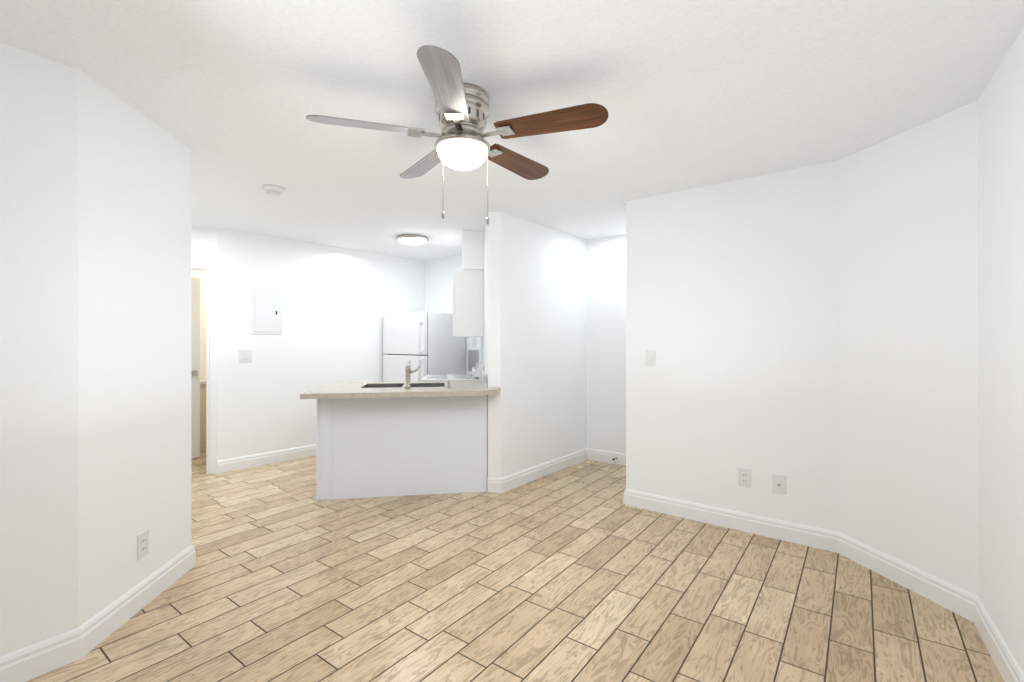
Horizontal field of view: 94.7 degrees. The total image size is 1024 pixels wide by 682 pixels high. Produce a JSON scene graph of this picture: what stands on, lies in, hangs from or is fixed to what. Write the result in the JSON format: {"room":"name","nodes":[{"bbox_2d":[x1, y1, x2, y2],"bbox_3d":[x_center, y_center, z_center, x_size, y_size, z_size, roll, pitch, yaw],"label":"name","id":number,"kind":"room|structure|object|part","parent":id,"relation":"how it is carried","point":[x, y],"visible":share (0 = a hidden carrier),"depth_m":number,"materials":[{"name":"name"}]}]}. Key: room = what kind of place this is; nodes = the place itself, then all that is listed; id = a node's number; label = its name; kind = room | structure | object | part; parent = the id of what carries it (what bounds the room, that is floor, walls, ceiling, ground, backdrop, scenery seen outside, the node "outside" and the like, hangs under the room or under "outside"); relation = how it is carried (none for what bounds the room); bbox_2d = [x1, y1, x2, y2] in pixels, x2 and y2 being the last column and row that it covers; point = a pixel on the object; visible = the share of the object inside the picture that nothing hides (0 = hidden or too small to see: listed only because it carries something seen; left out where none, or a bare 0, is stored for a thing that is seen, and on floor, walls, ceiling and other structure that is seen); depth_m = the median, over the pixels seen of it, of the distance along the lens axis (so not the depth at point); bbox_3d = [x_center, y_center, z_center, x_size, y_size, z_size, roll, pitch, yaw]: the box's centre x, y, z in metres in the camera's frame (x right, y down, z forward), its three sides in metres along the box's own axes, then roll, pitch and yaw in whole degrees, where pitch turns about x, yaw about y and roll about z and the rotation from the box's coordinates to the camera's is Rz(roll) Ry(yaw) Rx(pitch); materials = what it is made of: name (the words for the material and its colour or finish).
{"room":"living room","nodes":[
{"label":"living room","id":0,"kind":"room"},
{"bbox_2d":[0,27,1023,672],"bbox_3d":[0.645,0.095,0.833,3.056,2.440,5.934,0,0,0],"label":"wall","id":1,"kind":"structure","parent":0,"point":[838,345],"depth_m":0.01,"materials":[{"name":"paint"}]},
{"bbox_2d":[0,545,195,681],"bbox_3d":[-3.225,1.252,0.333,2.883,0.126,4.874,0,0,0],"label":"baseboard","id":2,"kind":"structure","parent":1,"relation":"attached to","point":[28,663],"depth_m":2.00,"materials":[{"name":"white wood"}]},
{"bbox_2d":[137,529,148,560],"bbox_3d":[-1.829,1.010,2.340,0.010,0.126,0.081,0,0,-5],"label":"electrical outlet","id":3,"kind":"object","parent":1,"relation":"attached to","point":[143,544],"visible":1,"depth_m":2.33,"materials":[{"name":"white plastic"}]},
{"bbox_2d":[191,277,199,458],"bbox_3d":[-3.654,0.299,4.954,0.330,2.008,0.733,0,0,0],"label":"door leaf","id":4,"kind":"structure","parent":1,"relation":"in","point":[195,367],"depth_m":5.26,"materials":[{"name":"white wood"}]},
{"bbox_2d":[191,266,209,473],"bbox_3d":[-3.423,0.289,4.597,0.864,2.052,0.016,0,0,-9],"label":"door frame","id":5,"kind":"structure","parent":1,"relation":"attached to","point":[207,268],"depth_m":4.66,"materials":[{"name":"white wood"}]},
{"bbox_2d":[239,350,251,361],"bbox_3d":[-2.756,0.155,4.877,0.010,0.126,0.124,0,0,41],"label":"light switch","id":6,"kind":"object","parent":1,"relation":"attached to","point":[245,355],"visible":1,"depth_m":4.88,"materials":[{"name":"white plastic"}]},
{"bbox_2d":[251,286,281,334],"bbox_3d":[-2.614,-0.320,5.035,0.016,0.500,0.310,0,0,41],"label":"electrical panel","id":7,"kind":"object","parent":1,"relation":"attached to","point":[266,310],"visible":1,"depth_m":5.03,"materials":[{"name":"white metal"}]},
{"bbox_2d":[217,444,316,473],"bbox_3d":[-2.073,1.252,5.652,1.715,0.126,1.955,0,0,0],"label":"baseboard","id":8,"kind":"structure","parent":1,"relation":"attached to","point":[226,465],"depth_m":5.01,"materials":[{"name":"white wood"}]},
{"bbox_2d":[453,231,483,336],"bbox_3d":[-0.486,-0.585,5.205,0.318,1.079,0.780,0,0,-6],"label":"upper cabinet","id":9,"kind":"object","parent":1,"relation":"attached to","point":[468,299],"visible":1,"depth_m":4.83,"materials":[{"name":"white wood"}]},
{"bbox_2d":[468,350,478,370],"bbox_3d":[-0.492,0.250,6.020,0.190,0.270,0.004,0,0,39],"label":"backsplash","id":10,"kind":"structure","parent":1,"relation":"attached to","point":[473,357],"depth_m":6.03,"materials":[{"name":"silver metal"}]},
{"bbox_2d":[472,337,476,346],"bbox_3d":[-0.481,0.015,6.010,0.081,0.126,0.010,0,0,39],"label":"electrical outlet","id":11,"kind":"object","parent":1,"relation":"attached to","point":[474,341],"visible":1,"depth_m":6.01,"materials":[{"name":"white plastic"}]},
{"bbox_2d":[500,448,599,483],"bbox_3d":[0.369,1.252,4.666,0.935,0.126,1.168,0,0,0],"label":"baseboard","id":12,"kind":"structure","parent":1,"relation":"attached to","point":[527,475],"depth_m":4.64,"materials":[{"name":"white wood"}]},
{"bbox_2d":[646,350,655,366],"bbox_3d":[1.077,0.135,3.672,0.081,0.126,0.010,0,0,38],"label":"light switch","id":13,"kind":"object","parent":1,"relation":"attached to","point":[650,357],"visible":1,"depth_m":3.67,"materials":[{"name":"white plastic"}]},
{"bbox_2d":[738,468,750,487],"bbox_3d":[1.609,0.947,3.260,0.081,0.126,0.010,0,0,38],"label":"outlet","id":14,"kind":"object","parent":1,"relation":"attached to","point":[744,477],"visible":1,"depth_m":3.26,"materials":[{"name":"white plastic"}]},
{"bbox_2d":[487,449,1023,681],"bbox_3d":[0.640,1.252,1.573,3.065,0.126,7.354,0,0,0],"label":"baseboard","id":15,"kind":"structure","parent":1,"relation":"attached to","point":[968,605],"depth_m":2.86,"materials":[{"name":"white wood"}]},
{"bbox_2d":[772,474,785,494],"bbox_3d":[1.777,0.953,3.134,0.065,0.126,0.052,0,0,0],"label":"outlet","id":16,"kind":"object","parent":1,"relation":"attached to","point":[778,484],"visible":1,"depth_m":3.13,"materials":[{"name":"white plastic"}]},
{"bbox_2d":[0,0,1023,260],"bbox_3d":[-1.500,-1.125,2.750,13.000,0.001,13.500,0,0,0],"label":"ceiling","id":17,"kind":"structure","parent":0,"point":[686,94],"depth_m":2.09,"materials":[{"name":"white paint"}]},
{"bbox_2d":[262,185,283,194],"bbox_3d":[-1.751,-1.103,3.460,0.144,0.044,0.144,0,0,0],"label":"smoke detector","id":18,"kind":"object","parent":17,"relation":"attached to","point":[273,189],"visible":1,"depth_m":3.42,"materials":[{"name":"white plastic"}]},
{"bbox_2d":[397,234,427,244],"bbox_3d":[-1.080,-1.092,5.120,0.336,0.066,0.336,0,0,0],"label":"flush light","id":19,"kind":"object","parent":17,"relation":"attached to","point":[413,239],"visible":1,"depth_m":5.01,"materials":[{"name":"white glass"}]},
{"bbox_2d":[306,45,607,223],"bbox_3d":[-0.234,-0.827,2.119,1.271,0.594,1.227,0,0,0],"label":"fan","id":20,"kind":"object","parent":17,"relation":"hanging from","point":[462,113],"visible":1,"depth_m":2.06,"materials":[{"name":"brown wood"}]},
{"bbox_3d":[-0.228,-0.838,2.170,0.234,0.090,0.234,0,0,0],"label":"globe","id":21,"kind":"part","parent":20,"relation":"part of","materials":[{"name":"white glass"}]},
{"bbox_3d":[-0.228,-1.003,2.170,0.254,0.244,0.254,0,0,0],"label":"motor","id":22,"kind":"part","parent":20,"relation":"part of","materials":[{"name":"silver metal"}]},
{"bbox_2d":[26,452,1003,681],"bbox_3d":[-1.500,1.315,2.750,13.000,0.001,13.500,0,0,0],"label":"floor","id":23,"kind":"structure","parent":0,"point":[580,572],"depth_m":2.38,"materials":[{"name":"brown wood"}]},
{"bbox_2d":[200,378,205,451],"bbox_3d":[-3.823,0.897,5.814,1.000,0.835,0.565,0,0,-9],"label":"bathroom vanity","id":24,"kind":"object","parent":23,"relation":"on","point":[202,414],"depth_m":5.57,"materials":[{"name":"beige wood"}]},
{"bbox_2d":[317,401,486,499],"bbox_3d":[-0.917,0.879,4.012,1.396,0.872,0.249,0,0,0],"label":"base cabinet","id":25,"kind":"object","parent":23,"relation":"on","point":[407,437],"depth_m":4.00,"materials":[{"name":"white paint"}]},
{"bbox_2d":[300,381,499,400],"bbox_3d":[-0.931,0.423,4.169,1.664,0.040,1.160,0,0,0],"label":"countertop","id":26,"kind":"structure","parent":25,"relation":"on","point":[459,390],"depth_m":3.91,"materials":[{"name":"beige stone"}]},
{"bbox_2d":[352,381,451,388],"bbox_3d":[-0.981,0.509,4.309,0.781,0.213,0.533,0,0,0],"label":"sink","id":27,"kind":"object","parent":26,"relation":"in","point":[375,385],"depth_m":4.48,"materials":[{"name":"metal"}]},
{"bbox_2d":[404,361,419,388],"bbox_3d":[-0.862,0.289,4.126,0.143,0.227,0.203,0,0,0],"label":"faucet","id":28,"kind":"object","parent":26,"relation":"on","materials":[{"name":"silver metal"}]},
{"bbox_2d":[383,312,464,381],"bbox_3d":[-1.142,0.485,6.049,0.800,1.660,0.740,0,0,39],"label":"fridge","id":29,"kind":"object","parent":23,"relation":"on","point":[428,343],"visible":0.52,"depth_m":5.78,"materials":[{"name":"white metal"}]},
{"bbox_2d":[421,362,483,381],"bbox_3d":[-0.671,0.780,5.136,0.695,1.070,0.728,0,0,-6],"label":"stove","id":30,"kind":"object","parent":23,"relation":"on","point":[477,369],"visible":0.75,"depth_m":4.90,"materials":[{"name":"white metal"}]}
]}

